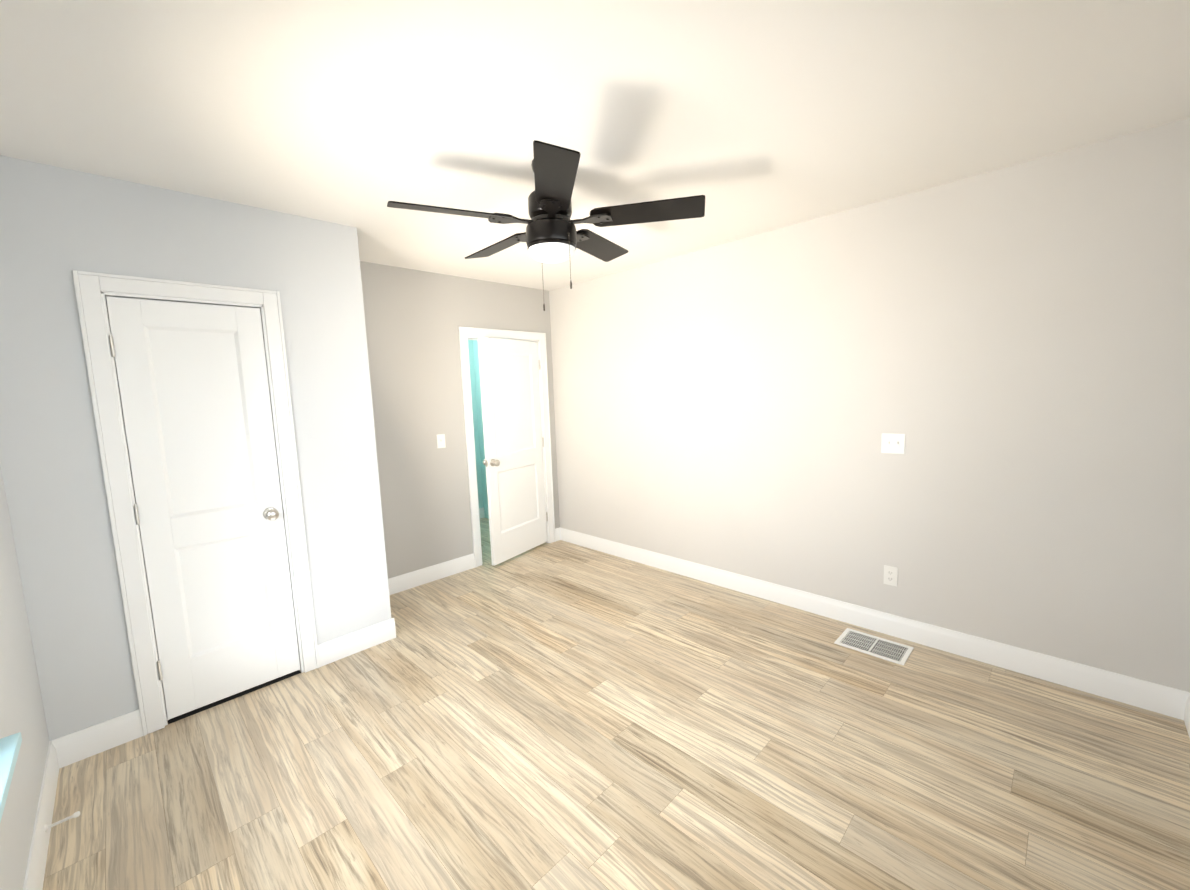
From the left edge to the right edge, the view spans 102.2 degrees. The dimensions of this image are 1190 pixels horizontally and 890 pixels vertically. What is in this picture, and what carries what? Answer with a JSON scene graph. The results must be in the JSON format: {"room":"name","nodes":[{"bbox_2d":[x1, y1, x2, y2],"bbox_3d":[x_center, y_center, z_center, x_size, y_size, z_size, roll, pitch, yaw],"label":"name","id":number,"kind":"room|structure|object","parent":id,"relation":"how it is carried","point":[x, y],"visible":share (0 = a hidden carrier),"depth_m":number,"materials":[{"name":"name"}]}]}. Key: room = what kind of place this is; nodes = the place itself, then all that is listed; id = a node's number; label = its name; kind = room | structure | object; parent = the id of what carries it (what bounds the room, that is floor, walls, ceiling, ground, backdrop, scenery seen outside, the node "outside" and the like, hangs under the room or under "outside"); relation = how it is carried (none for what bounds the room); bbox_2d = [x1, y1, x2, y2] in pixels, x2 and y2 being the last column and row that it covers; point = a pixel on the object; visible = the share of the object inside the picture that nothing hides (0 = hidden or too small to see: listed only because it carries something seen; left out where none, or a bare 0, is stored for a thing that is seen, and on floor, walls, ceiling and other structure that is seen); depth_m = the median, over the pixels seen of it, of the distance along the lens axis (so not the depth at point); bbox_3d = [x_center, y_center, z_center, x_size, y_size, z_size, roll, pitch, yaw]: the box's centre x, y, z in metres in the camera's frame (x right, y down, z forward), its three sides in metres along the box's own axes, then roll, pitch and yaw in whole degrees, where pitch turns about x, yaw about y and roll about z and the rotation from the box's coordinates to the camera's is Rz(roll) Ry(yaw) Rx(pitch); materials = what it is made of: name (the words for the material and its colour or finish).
{"room":"empty bedroom","nodes":[
{"label":"empty bedroom","id":0,"kind":"room"},
{"bbox_2d":[0,464,48,889],"bbox_3d":[-1.403,0.220,0.879,4.320,2.550,0.120,4,9,45],"label":"wall","id":1,"kind":"structure","parent":0,"point":[22,708],"depth_m":1.69,"materials":[{"name":"grey paint"}]},
{"bbox_2d":[0,732,21,821],"bbox_3d":[-1.313,0.158,0.853,1.100,1.598,0.133,4,9,45],"label":"window","id":2,"kind":"structure","parent":1,"relation":"in","point":[10,745],"depth_m":1.25,"materials":[{"name":"white"}]},
{"bbox_2d":[23,736,66,889],"bbox_3d":[-1.112,1.429,0.864,3.460,0.130,0.015,4,9,45],"label":"baseboard","id":3,"kind":"structure","parent":1,"relation":"attached to","point":[55,760],"depth_m":1.73,"materials":[{"name":"white wood"}]},
{"bbox_2d":[44,811,79,831],"bbox_3d":[-1.915,1.352,1.727,0.023,0.024,0.087,4,9,45],"label":"door stop","id":4,"kind":"object","parent":3,"relation":"attached to","point":[74,815],"visible":1,"depth_m":1.72,"materials":[{"name":"white metal"}]},
{"bbox_2d":[1179,691,1189,737],"bbox_3d":[1.361,1.336,0.864,0.015,0.130,3.510,4,9,45],"label":"baseboard","id":5,"kind":"structure","parent":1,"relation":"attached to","point":[1184,696],"depth_m":2.11,"materials":[{"name":"white wood"}]},
{"bbox_2d":[0,155,390,740],"bbox_3d":[-1.917,0.058,2.498,0.120,2.550,1.470,4,9,45],"label":"wall","id":6,"kind":"structure","parent":0,"point":[58,225],"depth_m":2.16,"materials":[{"name":"grey paint"}]},
{"bbox_2d":[72,270,319,735],"bbox_3d":[-1.956,0.275,2.461,0.142,2.130,0.752,4,9,45],"label":"door frame","id":7,"kind":"structure","parent":6,"relation":"attached to","point":[93,290],"depth_m":2.25,"materials":[{"name":"white wood"}]},
{"bbox_2d":[106,296,299,719],"bbox_3d":[-1.938,0.313,2.442,0.171,2.014,0.582,4,9,45],"label":"closet door","id":8,"kind":"structure","parent":6,"relation":"in","point":[196,405],"depth_m":2.41,"materials":[{"name":"white paint"}]},
{"bbox_2d":[317,619,395,666],"bbox_3d":[-1.461,1.208,2.950,0.015,0.130,0.436,4,9,45],"label":"baseboard","id":9,"kind":"structure","parent":6,"relation":"attached to","point":[341,647],"depth_m":2.94,"materials":[{"name":"white wood"}]},
{"bbox_2d":[360,261,559,578],"bbox_3d":[-1.696,-0.088,3.723,0.120,2.550,3.774,4,9,45],"label":"wall","id":10,"kind":"structure","parent":0,"point":[415,320],"depth_m":3.94,"materials":[{"name":"grey paint"}]},
{"bbox_2d":[388,553,474,594],"bbox_3d":[-1.450,1.094,3.963,0.015,0.130,1.030,4,9,45],"label":"baseboard","id":11,"kind":"structure","parent":10,"relation":"attached to","point":[403,582],"depth_m":4.02,"materials":[{"name":"white wood"}]},
{"bbox_2d":[437,434,445,447],"bbox_3d":[-1.292,-0.032,4.038,0.018,0.116,0.072,4,9,45],"label":"light switch","id":12,"kind":"object","parent":10,"relation":"attached to","point":[440,440],"visible":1,"depth_m":4.04,"materials":[{"name":"white plastic"}]},
{"bbox_2d":[458,326,555,567],"bbox_3d":[-0.832,-0.006,4.589,0.142,2.130,0.950,4,9,45],"label":"door frame","id":13,"kind":"structure","parent":10,"relation":"attached to","point":[466,334],"depth_m":4.35,"materials":[{"name":"white wood"}]},
{"bbox_2d":[477,337,547,565],"bbox_3d":[-0.745,0.036,4.522,0.171,2.016,0.780,2,8,32],"label":"bedroom door","id":14,"kind":"structure","parent":10,"relation":"in","point":[511,418],"depth_m":4.47,"materials":[{"name":"white paint"}]},
{"bbox_2d":[468,340,483,507],"bbox_3d":[-2.037,-0.269,5.458,0.120,2.550,1.774,4,9,45],"label":"wall","id":15,"kind":"structure","parent":0,"point":[477,418],"depth_m":5.94,"materials":[{"name":"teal paint"}]},
{"bbox_2d":[479,507,484,518],"bbox_3d":[-1.945,0.936,5.546,0.015,0.130,1.534,4,9,45],"label":"baseboard","id":16,"kind":"structure","parent":15,"relation":"attached to","point":[481,510],"depth_m":6.05,"materials":[{"name":"white"}]},
{"bbox_2d":[0,0,1189,290],"bbox_3d":[-0.733,-1.329,2.575,5.910,0.100,3.774,4,9,45],"label":"ceiling","id":17,"kind":"structure","parent":0,"point":[746,118],"depth_m":1.69,"materials":[{"name":"white paint"}]},
{"bbox_2d":[387,140,704,310],"bbox_3d":[-0.219,-0.942,2.190,1.274,0.622,1.319,4,9,45],"label":"ceiling fan","id":18,"kind":"object","parent":17,"relation":"hanging from","point":[551,235],"visible":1,"depth_m":2.06,"materials":[{"name":"black metal"}]},
{"bbox_2d":[43,518,1189,889],"bbox_3d":[-0.635,1.302,2.870,5.910,0.100,3.774,4,9,45],"label":"floor","id":19,"kind":"structure","parent":0,"point":[559,714],"depth_m":1.97,"materials":[{"name":"brown wood"}]},
{"bbox_2d":[168,670,300,723],"bbox_3d":[-2.128,1.316,2.788,0.686,0.002,0.572,4,9,45],"label":"threshold","id":20,"kind":"object","parent":19,"relation":"on","point":[206,707],"visible":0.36,"depth_m":2.54,"materials":[{"name":"black"}]},
{"bbox_2d":[834,628,913,665],"bbox_3d":[1.627,1.171,2.805,0.355,0.006,0.235,4,9,45],"label":"floor vent","id":21,"kind":"object","parent":19,"relation":"in","point":[883,648],"visible":1,"depth_m":2.80,"materials":[{"name":"white metal"}]},
{"bbox_2d":[473,118,1189,691],"bbox_3d":[0.653,-0.202,3.955,5.760,2.550,0.120,4,9,45],"label":"wall","id":22,"kind":"structure","parent":0,"point":[1005,352],"depth_m":2.65,"materials":[{"name":"grey paint"}]},
{"bbox_2d":[555,527,1182,718],"bbox_3d":[1.117,1.042,3.576,4.200,0.130,0.024,4,9,45],"label":"baseboard","id":23,"kind":"structure","parent":22,"relation":"attached to","point":[1147,695],"depth_m":2.77,"materials":[{"name":"white wood"}]},
{"bbox_2d":[883,565,897,586],"bbox_3d":[1.778,0.787,2.887,0.072,0.116,0.009,4,9,45],"label":"outlet","id":24,"kind":"object","parent":22,"relation":"attached to","point":[890,575],"visible":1,"depth_m":2.88,"materials":[{"name":"white plastic"}]},
{"bbox_2d":[881,433,904,453],"bbox_3d":[1.738,-0.007,2.802,0.118,0.116,0.018,4,9,45],"label":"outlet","id":25,"kind":"object","parent":22,"relation":"attached to","point":[893,443],"visible":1,"depth_m":2.80,"materials":[{"name":"white plastic"}]}
]}

